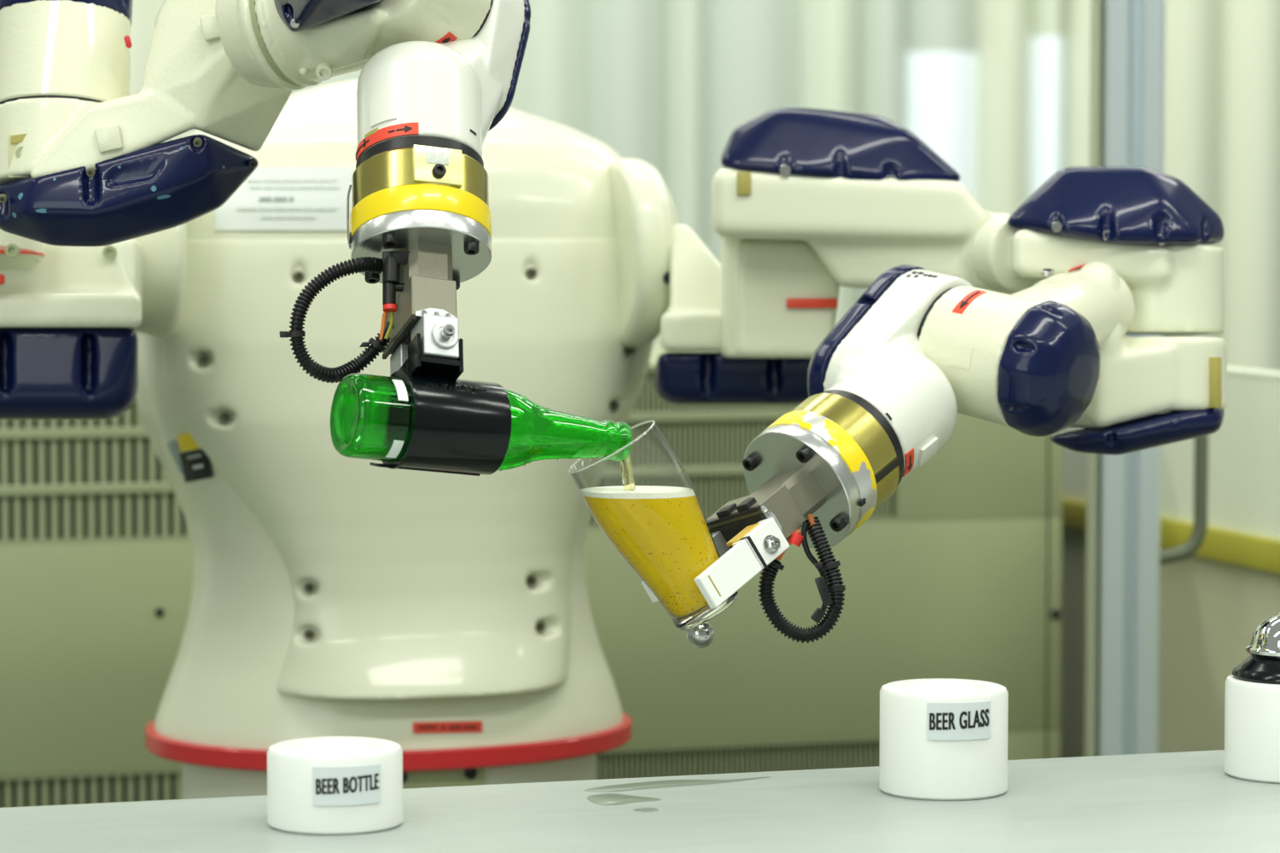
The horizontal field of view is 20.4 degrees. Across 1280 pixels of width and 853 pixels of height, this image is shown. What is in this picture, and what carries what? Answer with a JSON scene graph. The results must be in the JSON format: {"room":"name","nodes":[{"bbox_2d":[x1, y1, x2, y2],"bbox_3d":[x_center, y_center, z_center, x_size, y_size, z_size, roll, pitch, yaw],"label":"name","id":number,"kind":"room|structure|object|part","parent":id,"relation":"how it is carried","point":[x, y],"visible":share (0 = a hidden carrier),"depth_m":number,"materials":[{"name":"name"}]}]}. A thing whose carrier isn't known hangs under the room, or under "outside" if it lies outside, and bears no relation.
{"room":"workspace","nodes":[
{"label":"workspace","id":0,"kind":"room"},
{"bbox_2d":[129,0,1279,372],"bbox_3d":[-1.049,-0.766,6.146,8.000,3.400,0.175,-1,4,-16],"label":"curtain","id":1,"kind":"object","parent":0,"point":[998,90],"depth_m":6.55,"materials":[{"name":"grey fabric"}]},
{"bbox_3d":[0.565,-0.467,6.581,0.139,0.450,0.057,-1,4,-16],"label":"lit pane","id":2,"kind":"part","parent":1,"relation":"part of","materials":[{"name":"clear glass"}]},
{"bbox_3d":[0.764,-0.487,6.639,0.066,0.481,0.057,-1,4,-16],"label":"lit pane","id":3,"kind":"part","parent":1,"relation":"part of","materials":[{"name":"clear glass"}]},
{"bbox_2d":[652,332,1279,757],"bbox_3d":[0.506,0.462,4.678,0.043,1.128,3.691,-1,4,-16],"label":"wall","id":4,"kind":"structure","parent":0,"point":[1213,602],"depth_m":4.12,"materials":[{"name":"white paint"}]},
{"bbox_3d":[0.512,-0.007,4.651,0.030,0.178,3.691,-1,4,-16],"label":"panel","id":5,"kind":"part","parent":4,"relation":"part of","materials":[{"name":"white paint"}]},
{"bbox_3d":[0.506,0.100,4.656,0.042,0.036,3.691,-1,4,-16],"label":"yellow rail","id":6,"kind":"part","parent":4,"relation":"part of","materials":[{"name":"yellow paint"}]},
{"bbox_3d":[0.512,-0.099,4.646,0.032,0.005,3.691,-1,4,-16],"label":"rail","id":7,"kind":"part","parent":4,"relation":"part of","materials":[{"name":"white paint"}]},
{"bbox_3d":[0.023,1.202,2.641,10.000,0.100,12.000,-1,4,-16],"label":"floor","id":8,"kind":"structure","parent":0,"visible":0},
{"bbox_2d":[0,348,1062,808],"bbox_3d":[-0.213,0.473,4.293,1.366,1.112,0.454,-1,4,-16],"label":"base cabinet","id":9,"kind":"object","parent":8,"relation":"on","point":[957,574],"visible":0.35,"depth_m":4.13,"materials":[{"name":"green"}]},
{"bbox_2d":[0,768,181,808],"bbox_3d":[-0.548,0.531,3.980,0.491,0.300,0.030,-1,4,-16],"label":"vent","id":10,"kind":"object","parent":9,"relation":"attached to","point":[19,788],"depth_m":3.95,"materials":[{"name":"metal"}]},
{"bbox_2d":[0,399,190,545],"bbox_3d":[-0.548,0.034,3.949,0.491,0.184,0.030,-1,4,-16],"label":"vent","id":11,"kind":"object","parent":9,"relation":"attached to","point":[63,482],"depth_m":3.93,"materials":[{"name":"green paint"}]},
{"bbox_3d":[-0.154,0.246,4.079,1.366,0.256,0.030,-1,4,-16],"label":"panel","id":12,"kind":"part","parent":9,"relation":"part of","materials":[{"name":"beige paint"}]},
{"bbox_3d":[-0.154,-0.068,4.060,1.366,0.004,0.030,-1,4,-16],"label":"panel","id":13,"kind":"part","parent":9,"relation":"part of","materials":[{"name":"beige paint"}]},
{"bbox_2d":[601,737,879,753],"bbox_3d":[0.025,0.521,4.139,0.577,0.300,0.010,-1,4,-16],"label":"vent","id":14,"kind":"object","parent":9,"relation":"attached to","point":[636,745],"depth_m":4.16,"materials":[{"name":"metal"}]},
{"bbox_2d":[587,367,896,529],"bbox_3d":[0.025,0.024,4.108,0.577,0.184,0.010,-1,4,-16],"label":"vent","id":15,"kind":"object","parent":9,"relation":"attached to","point":[711,442],"depth_m":4.13,"materials":[{"name":"green paint"}]},
{"bbox_3d":[0.400,0.017,4.229,0.211,0.184,0.030,-1,4,-16],"label":"panel","id":16,"kind":"part","parent":9,"relation":"part of","materials":[{"name":"beige paint"}]},
{"bbox_3d":[0.400,0.514,4.260,0.211,0.300,0.030,-1,4,-16],"label":"panel","id":17,"kind":"part","parent":9,"relation":"part of","materials":[{"name":"beige paint"}]},
{"bbox_2d":[0,0,1227,799],"bbox_3d":[-0.144,0.352,3.088,1.116,1.541,0.919,3,5,43],"label":"robot","id":18,"kind":"object","parent":8,"relation":"on","point":[224,279],"visible":0.99,"depth_m":3.08,"materials":[{"name":"white paint"}]},
{"bbox_2d":[123,34,132,48],"bbox_3d":[-0.402,-0.302,2.790,0.006,0.010,0.005,1,4,14],"label":"light","id":19,"kind":"object","parent":18,"relation":"attached to","point":[127,39],"depth_m":2.79,"materials":[{"name":"red paint"}]},
{"bbox_3d":[-0.173,-0.064,2.562,0.004,0.035,0.065,-2,4,-24],"label":"jaw rail","id":20,"kind":"part","parent":18,"relation":"part of","materials":[{"name":"black metal"}]},
{"bbox_3d":[-0.206,0.035,3.298,0.457,0.421,0.127,-1,4,-16],"label":"chest panel","id":21,"kind":"part","parent":18,"relation":"part of","materials":[{"name":"white paint"}]},
{"bbox_3d":[-0.160,-0.062,2.567,0.020,0.037,0.067,-2,4,-24],"label":"jaw rail","id":22,"kind":"part","parent":18,"relation":"part of","materials":[{"name":"black metal"}]},
{"bbox_3d":[-0.146,-0.080,2.538,0.030,0.010,0.005,-1,4,-20],"label":"plate","id":23,"kind":"part","parent":18,"relation":"part of","materials":[{"name":"silver metal"}]},
{"bbox_3d":[-0.187,0.339,3.292,0.089,0.045,0.007,-1,4,-18],"label":"access plate","id":24,"kind":"part","parent":18,"relation":"part of","materials":[{"name":"beige metal"}]},
{"bbox_2d":[330,373,632,471],"bbox_3d":[-0.111,-0.004,2.554,0.224,0.072,0.060,-2,4,-27],"label":"beer bottle","id":25,"kind":"object","parent":18,"relation":"in","point":[371,415],"visible":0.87,"depth_m":2.52,"materials":[{"name":"green glass"}]},
{"bbox_2d":[568,420,738,630],"bbox_3d":[0.010,0.073,2.614,0.126,0.155,0.076,-1,4,-16],"label":"beer glass","id":26,"kind":"object","parent":18,"relation":"attached to","point":[695,619],"visible":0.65,"depth_m":2.60,"materials":[{"name":"clear glass"}]},
{"bbox_2d":[580,485,719,616],"bbox_3d":[0.010,0.093,2.615,0.110,0.094,0.074,-1,4,-16],"label":"beer","id":27,"kind":"object","parent":26,"relation":"in","point":[663,533],"visible":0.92,"depth_m":2.59,"materials":[{"name":"beer liquid"},{"name":"foam"}]},
{"bbox_2d":[619,453,634,491],"bbox_3d":[-0.015,0.032,2.601,0.021,0.036,0.016,-1,4,-16],"label":"stream","id":28,"kind":"object","parent":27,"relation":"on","point":[626,467],"visible":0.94,"depth_m":2.60,"materials":[{"name":"beige liquid"}]},
{"bbox_3d":[0.067,0.068,2.667,0.005,0.022,0.070,-3,4,-38],"label":"jaw rail","id":29,"kind":"part","parent":18,"relation":"part of","materials":[{"name":"black metal"}]},
{"bbox_3d":[0.075,0.081,2.669,0.012,0.037,0.073,-3,4,-38],"label":"jaw rail","id":30,"kind":"part","parent":18,"relation":"part of","materials":[{"name":"black metal"}]},
{"bbox_3d":[0.090,-0.211,3.085,0.012,0.020,0.006,0,4,0],"label":"stained plate","id":31,"kind":"part","parent":18,"relation":"part of","materials":[{"name":"yellow"}]},
{"bbox_3d":[0.098,0.072,2.643,0.018,0.028,0.005,-1,4,-12],"label":"plate","id":32,"kind":"part","parent":18,"relation":"part of","materials":[{"name":"silver metal"}]},
{"bbox_3d":[0.175,-0.248,3.145,0.216,0.071,0.141,0,4,5],"label":"arm","id":33,"kind":"part","parent":18,"relation":"part of","materials":[{"name":"blue paint"}]},
{"bbox_3d":[0.474,-0.036,2.942,0.009,0.043,0.016,-3,4,-37],"label":"stained plate","id":34,"kind":"part","parent":18,"relation":"part of","materials":[{"name":"yellow"}]},
{"bbox_2d":[0,750,1279,852],"bbox_3d":[0.130,0.725,2.250,3.000,0.900,0.750,-1,4,-16],"label":"table","id":35,"kind":"object","parent":8,"relation":"on","point":[1184,802],"visible":1,"depth_m":2.39,"materials":[{"name":"laminate"}]},
{"bbox_2d":[267,736,402,835],"bbox_3d":[-0.204,0.239,2.376,0.090,0.053,0.092,-1,4,-16],"label":"stand","id":36,"kind":"object","parent":35,"relation":"on","point":[326,785],"visible":1,"depth_m":2.34,"materials":[{"name":"white plastic"}]},
{"bbox_2d":[587,793,661,805],"bbox_3d":[-0.015,0.259,2.479,0.048,0.001,0.043,-2,4,-32],"label":"puddle","id":37,"kind":"object","parent":35,"relation":"on","point":[607,799],"visible":1,"depth_m":2.47,"materials":[{"name":"grey"}]},
{"bbox_2d":[633,808,658,812],"bbox_3d":[0.004,0.262,2.433,0.015,0.001,0.013,-3,5,-41],"label":"puddle","id":38,"kind":"object","parent":35,"relation":"on","point":[642,810],"visible":1,"depth_m":2.43,"materials":[{"name":"grey"}]},
{"bbox_2d":[583,776,770,792],"bbox_3d":[0.027,0.255,2.546,0.149,0.001,0.028,-2,4,-26],"label":"puddle","id":39,"kind":"object","parent":35,"relation":"on","point":[671,783],"visible":1,"depth_m":2.54,"materials":[{"name":"grey"}]},
{"bbox_2d":[878,678,1008,801],"bbox_3d":[0.215,0.220,2.512,0.090,0.074,0.092,-1,4,-16],"label":"stand","id":40,"kind":"object","parent":35,"relation":"on","point":[941,739],"visible":1,"depth_m":2.47,"materials":[{"name":"white plastic"}]},
{"bbox_2d":[1224,613,1279,784],"bbox_3d":[0.472,0.194,2.583,0.092,0.118,0.092,-1,4,-16],"label":"puck","id":41,"kind":"object","parent":35,"relation":"on","point":[1252,710],"depth_m":2.56,"materials":[{"name":"white plastic"}]},
{"bbox_3d":[0.472,0.159,2.581,0.083,0.048,0.083,-1,4,-16],"label":"chrome dome cap","id":42,"kind":"part","parent":41,"relation":"part of","materials":[{"name":"silver metal"}]},
{"bbox_2d":[1084,0,1208,756],"bbox_3d":[0.553,-0.524,3.828,0.128,3.200,0.062,0,4,0],"label":"post","id":43,"kind":"object","parent":8,"relation":"on","point":[1125,556],"visible":0.57,"depth_m":3.84,"materials":[{"name":"white metal"}]},
{"bbox_3d":[0.584,0.024,3.860,0.067,0.255,0.030,0,4,0],"label":"pull handle","id":44,"kind":"part","parent":43,"relation":"part of","materials":[{"name":"grey metal"}]}
]}

